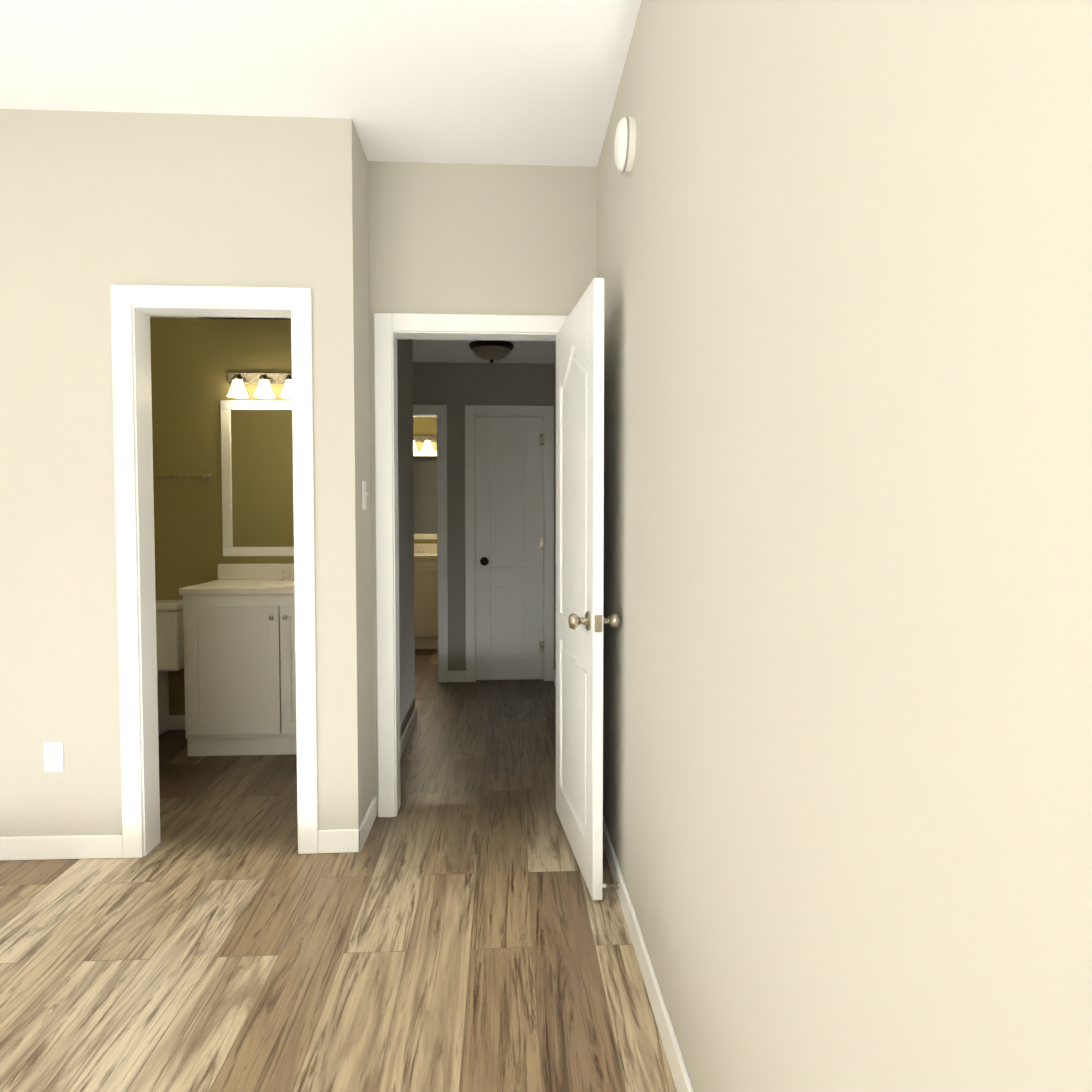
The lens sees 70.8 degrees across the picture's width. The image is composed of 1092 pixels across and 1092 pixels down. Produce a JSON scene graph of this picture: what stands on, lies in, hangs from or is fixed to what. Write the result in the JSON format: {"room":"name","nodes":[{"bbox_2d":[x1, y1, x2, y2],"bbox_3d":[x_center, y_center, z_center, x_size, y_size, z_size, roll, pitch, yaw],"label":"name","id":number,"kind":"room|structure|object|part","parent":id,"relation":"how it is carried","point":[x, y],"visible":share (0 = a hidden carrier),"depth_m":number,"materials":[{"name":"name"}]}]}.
{"room":"empty bedroom","nodes":[
{"label":"empty bedroom","id":0,"kind":"room"},
{"bbox_2d":[0,109,363,836],"bbox_3d":[-2.212,-0.203,2.857,2.990,2.740,0.120,0,2,-3],"label":"wall","id":1,"kind":"structure","parent":0,"point":[63,231],"depth_m":2.82,"materials":[{"name":"paint"}]},
{"bbox_2d":[43,741,63,771],"bbox_3d":[-1.830,0.783,2.852,0.070,0.114,0.009,0,2,-3],"label":"electrical outlet","id":2,"kind":"object","parent":1,"relation":"attached to","point":[53,757],"visible":1,"depth_m":2.85,"materials":[{"name":"white plastic"}]},
{"bbox_2d":[0,834,122,860],"bbox_3d":[-2.642,1.126,2.819,2.120,0.088,0.013,0,2,-3],"label":"baseboard","id":3,"kind":"structure","parent":1,"relation":"attached to","point":[59,847],"depth_m":2.86,"materials":[{"name":"white wood"}]},
{"bbox_2d":[110,285,317,857],"bbox_3d":[-1.224,0.108,2.855,0.718,2.119,0.016,0,2,-3],"label":"door frame","id":4,"kind":"structure","parent":1,"relation":"attached to","point":[297,301],"depth_m":2.84,"materials":[{"name":"white wood"}]},
{"bbox_2d":[132,305,297,855],"bbox_3d":[-1.228,0.135,2.926,0.600,2.060,0.126,0,2,-3],"label":"trim","id":5,"kind":"structure","parent":1,"relation":"attached to","point":[146,561],"depth_m":2.90,"materials":[{"name":"white wood"}]},
{"bbox_2d":[318,829,361,852],"bbox_3d":[-0.784,1.122,2.920,0.164,0.088,0.013,0,2,-3],"label":"baseboard","id":6,"kind":"structure","parent":1,"relation":"attached to","point":[338,840],"depth_m":2.91,"materials":[{"name":"white wood"}]},
{"bbox_2d":[150,318,293,714],"bbox_3d":[-1.828,-0.272,4.629,1.790,2.740,0.120,0,2,-3],"label":"wall","id":7,"kind":"structure","parent":0,"point":[195,362],"depth_m":4.54,"materials":[{"name":"paint"}]},
{"bbox_2d":[168,715,184,729],"bbox_3d":[-2.330,1.056,4.587,0.778,0.088,0.013,0,2,-3],"label":"baseboard","id":8,"kind":"structure","parent":7,"relation":"attached to","point":[176,722],"depth_m":4.59,"materials":[{"name":"white wood"}]},
{"bbox_2d":[153,473,212,480],"bbox_3d":[-2.297,-0.407,4.498,0.644,0.043,0.077,0,2,-3],"label":"towel rail","id":9,"kind":"object","parent":7,"relation":"attached to","point":[208,476],"depth_m":4.48,"materials":[{"name":"silver metal"}]},
{"bbox_2d":[220,400,293,555],"bbox_3d":[-1.437,-0.400,4.574,0.965,0.920,0.021,0,2,-3],"label":"bathroom mirror","id":10,"kind":"object","parent":7,"relation":"attached to","point":[257,474],"depth_m":4.56,"materials":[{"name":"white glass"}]},
{"bbox_2d":[227,373,291,398],"bbox_3d":[-1.411,-0.942,4.485,0.910,0.150,0.158,0,2,-3],"label":"vanity light","id":11,"kind":"object","parent":7,"relation":"attached to","point":[238,381],"depth_m":4.45,"materials":[{"name":"white glass"}]},
{"bbox_2d":[0,0,641,166],"bbox_3d":[-1.679,-1.581,1.763,4.180,0.100,2.933,0,2,-3],"label":"ceiling","id":12,"kind":"structure","parent":0,"point":[518,82],"depth_m":2.50,"materials":[{"name":"paint"}]},
{"bbox_2d":[0,649,676,1091],"bbox_3d":[-1.777,1.187,3.667,4.180,0.100,9.020,0,2,-3],"label":"floor","id":13,"kind":"structure","parent":0,"point":[452,927],"depth_m":2.29,"materials":[{"name":"brown wood"}]},
{"bbox_2d":[156,600,183,736],"bbox_3d":[-2.309,0.724,4.224,0.450,0.780,0.710,0,2,-3],"label":"toilet","id":14,"kind":"object","parent":13,"relation":"on","point":[170,635],"depth_m":4.38,"materials":[{"name":"white ceramic"}]},
{"bbox_2d":[179,563,296,755],"bbox_3d":[-1.428,0.591,4.325,1.016,1.040,0.594,0,2,-3],"label":"bathroom vanity","id":15,"kind":"object","parent":13,"relation":"on","point":[239,658],"depth_m":4.06,"materials":[{"name":"white wood"}]},
{"bbox_2d":[414,544,437,648],"bbox_3d":[-1.361,0.462,7.581,1.190,1.040,0.594,0,2,-3],"label":"bathroom vanity","id":16,"kind":"object","parent":13,"relation":"on","point":[425,598],"depth_m":7.34,"materials":[{"name":"white wood"}]},
{"bbox_2d":[150,316,555,363],"bbox_3d":[-1.343,-1.375,4.412,2.980,0.080,2.980,0,2,-3],"label":"ceiling","id":17,"kind":"structure","parent":0,"point":[461,351],"depth_m":5.43,"materials":[{"name":"paint"}]},
{"bbox_2d":[469,340,513,362],"bbox_3d":[-0.370,-1.304,5.209,0.304,0.124,0.304,0,2,-3],"label":"light","id":18,"kind":"object","parent":17,"relation":"attached to","point":[491,350],"visible":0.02,"depth_m":5.12,"materials":[{"name":"brown metal"}]},
{"bbox_2d":[368,161,388,815],"bbox_3d":[-0.698,-0.219,3.280,0.080,2.740,0.120,0,2,-3],"label":"wall","id":19,"kind":"structure","parent":0,"point":[378,229],"depth_m":3.19,"materials":[{"name":"paint"}]},
{"bbox_2d":[358,137,414,815],"bbox_3d":[-0.830,-0.242,3.868,0.120,2.740,1.750,0,2,-3],"label":"wall","id":20,"kind":"structure","parent":0,"point":[365,463],"depth_m":3.23,"materials":[{"name":"paint"}]},
{"bbox_2d":[362,481,367,509],"bbox_3d":[-0.716,-0.200,3.049,0.017,0.114,0.070,0,2,-3],"label":"light switch","id":21,"kind":"object","parent":20,"relation":"attached to","point":[364,494],"visible":1,"depth_m":3.04,"materials":[{"name":"white plastic"}]},
{"bbox_2d":[359,796,376,851],"bbox_3d":[-0.718,1.115,3.094,0.013,0.088,0.353,0,2,-3],"label":"baseboard","id":22,"kind":"structure","parent":20,"relation":"attached to","point":[368,820],"depth_m":3.07,"materials":[{"name":"white wood"}]},
{"bbox_2d":[400,707,416,759],"bbox_3d":[-0.773,1.076,4.093,0.013,0.088,1.410,0,2,-3],"label":"baseboard","id":23,"kind":"structure","parent":20,"relation":"attached to","point":[407,733],"depth_m":4.36,"materials":[{"name":"white wood"}]},
{"bbox_2d":[413,417,436,543],"bbox_3d":[-1.381,-0.401,7.906,1.200,2.740,0.120,0,2,-3],"label":"wall","id":24,"kind":"structure","parent":0,"point":[424,426],"depth_m":7.83,"materials":[{"name":"paint"}]},
{"bbox_2d":[413,451,436,538],"bbox_3d":[-1.353,-0.519,7.831,0.950,0.900,0.021,0,2,-3],"label":"bathroom mirror","id":25,"kind":"object","parent":24,"relation":"attached to","point":[425,490],"depth_m":7.84,"materials":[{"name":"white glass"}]},
{"bbox_2d":[413,436,436,450],"bbox_3d":[-1.349,-1.040,7.742,0.850,0.150,0.158,0,2,-3],"label":"vanity light","id":26,"kind":"object","parent":24,"relation":"attached to","point":[427,440],"depth_m":7.79,"materials":[{"name":"white glass"}]},
{"bbox_2d":[387,162,568,315],"bbox_3d":[-0.283,-1.249,3.262,0.750,0.680,0.120,0,2,-3],"label":"wall","id":27,"kind":"structure","parent":0,"point":[490,239],"depth_m":3.20,"materials":[{"name":"paint"}]},
{"bbox_2d":[374,313,567,816],"bbox_3d":[-0.283,0.090,3.307,0.868,2.119,0.137,0,2,-3],"label":"door frame","id":28,"kind":"structure","parent":27,"relation":"attached to","point":[386,325],"depth_m":3.22,"materials":[{"name":"white wood"}]},
{"bbox_2d":[413,362,545,670],"bbox_3d":[-0.757,-0.323,5.918,1.510,2.740,0.120,0,2,-3],"label":"wall","id":29,"kind":"structure","parent":0,"point":[455,388],"depth_m":5.85,"materials":[{"name":"paint"}]},
{"bbox_2d":[413,405,447,682],"bbox_3d":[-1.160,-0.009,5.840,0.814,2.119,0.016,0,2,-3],"label":"door frame","id":30,"kind":"structure","parent":29,"relation":"attached to","point":[440,411],"depth_m":5.85,"materials":[{"name":"white wood"}]},
{"bbox_2d":[448,671,465,681],"bbox_3d":[-0.685,1.004,5.908,0.135,0.088,0.013,0,2,-3],"label":"baseboard","id":31,"kind":"structure","parent":29,"relation":"attached to","point":[456,676],"depth_m":5.90,"materials":[{"name":"white wood"}]},
{"bbox_2d":[465,405,553,681],"bbox_3d":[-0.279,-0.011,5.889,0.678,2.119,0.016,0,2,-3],"label":"trim","id":32,"kind":"structure","parent":29,"relation":"attached to","point":[471,411],"depth_m":5.88,"materials":[{"name":"white wood"}]},
{"bbox_2d":[475,417,543,679],"bbox_3d":[-0.277,0.024,5.920,0.528,2.022,0.175,0,2,-3],"label":"closet door","id":33,"kind":"structure","parent":29,"relation":"in","point":[509,550],"depth_m":5.90,"materials":[{"name":"white wood"}]},
{"bbox_2d":[546,364,554,669],"bbox_3d":[0.032,-0.325,5.962,0.070,2.740,0.120,0,2,-3],"label":"wall","id":34,"kind":"structure","parent":0,"point":[550,384],"depth_m":5.87,"materials":[{"name":"paint"}]},
{"bbox_2d":[568,166,596,315],"bbox_3d":[0.151,-0.221,3.326,0.120,2.740,0.120,0,2,-3],"label":"wall","id":35,"kind":"structure","parent":0,"point":[582,274],"depth_m":3.22,"materials":[{"name":"paint"}]},
{"bbox_2d":[556,278,619,900],"bbox_3d":[0.114,0.141,2.885,0.175,2.028,0.800,0,2,-8],"label":"hall door","id":36,"kind":"structure","parent":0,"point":[581,620],"depth_m":2.70,"materials":[{"name":"white wood"}]},
{"bbox_3d":[0.163,0.250,2.542,0.175,0.066,0.100,0,2,-8],"label":"knob","id":37,"kind":"part","parent":36,"relation":"part of","materials":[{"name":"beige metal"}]},
{"bbox_2d":[555,0,1091,1091],"bbox_3d":[0.310,-0.194,2.624,0.120,2.740,6.820,0,2,-3],"label":"wall","id":38,"kind":"structure","parent":0,"point":[845,258],"depth_m":0.86,"materials":[{"name":"paint"}]},
{"bbox_2d":[553,670,555,686],"bbox_3d":[0.133,1.052,4.698,0.013,0.088,2.520,0,2,-3],"label":"baseboard","id":39,"kind":"structure","parent":38,"relation":"attached to","point":[554,675],"depth_m":5.82,"materials":[{"name":"white wood"}]},
{"bbox_2d":[603,882,618,888],"bbox_3d":[0.214,1.130,2.556,0.059,0.022,0.022,0,2,-3],"label":"door stop","id":40,"kind":"object","parent":38,"relation":"attached to","point":[616,885],"visible":0.98,"depth_m":2.55,"materials":[{"name":"silver metal"}]},
{"bbox_2d":[614,116,635,172],"bbox_3d":[0.237,-1.223,2.339,0.052,0.153,0.153,0,2,-3],"label":"smoke detector","id":41,"kind":"object","parent":38,"relation":"attached to","point":[625,146],"visible":1,"depth_m":2.29,"materials":[{"name":"white plastic"}]},
{"bbox_2d":[603,816,694,1091],"bbox_3d":[0.316,1.184,1.356,0.013,0.088,3.940,0,2,-3],"label":"baseboard","id":42,"kind":"structure","parent":38,"relation":"attached to","point":[678,1067],"depth_m":2.02,"materials":[{"name":"white wood"}]}
]}

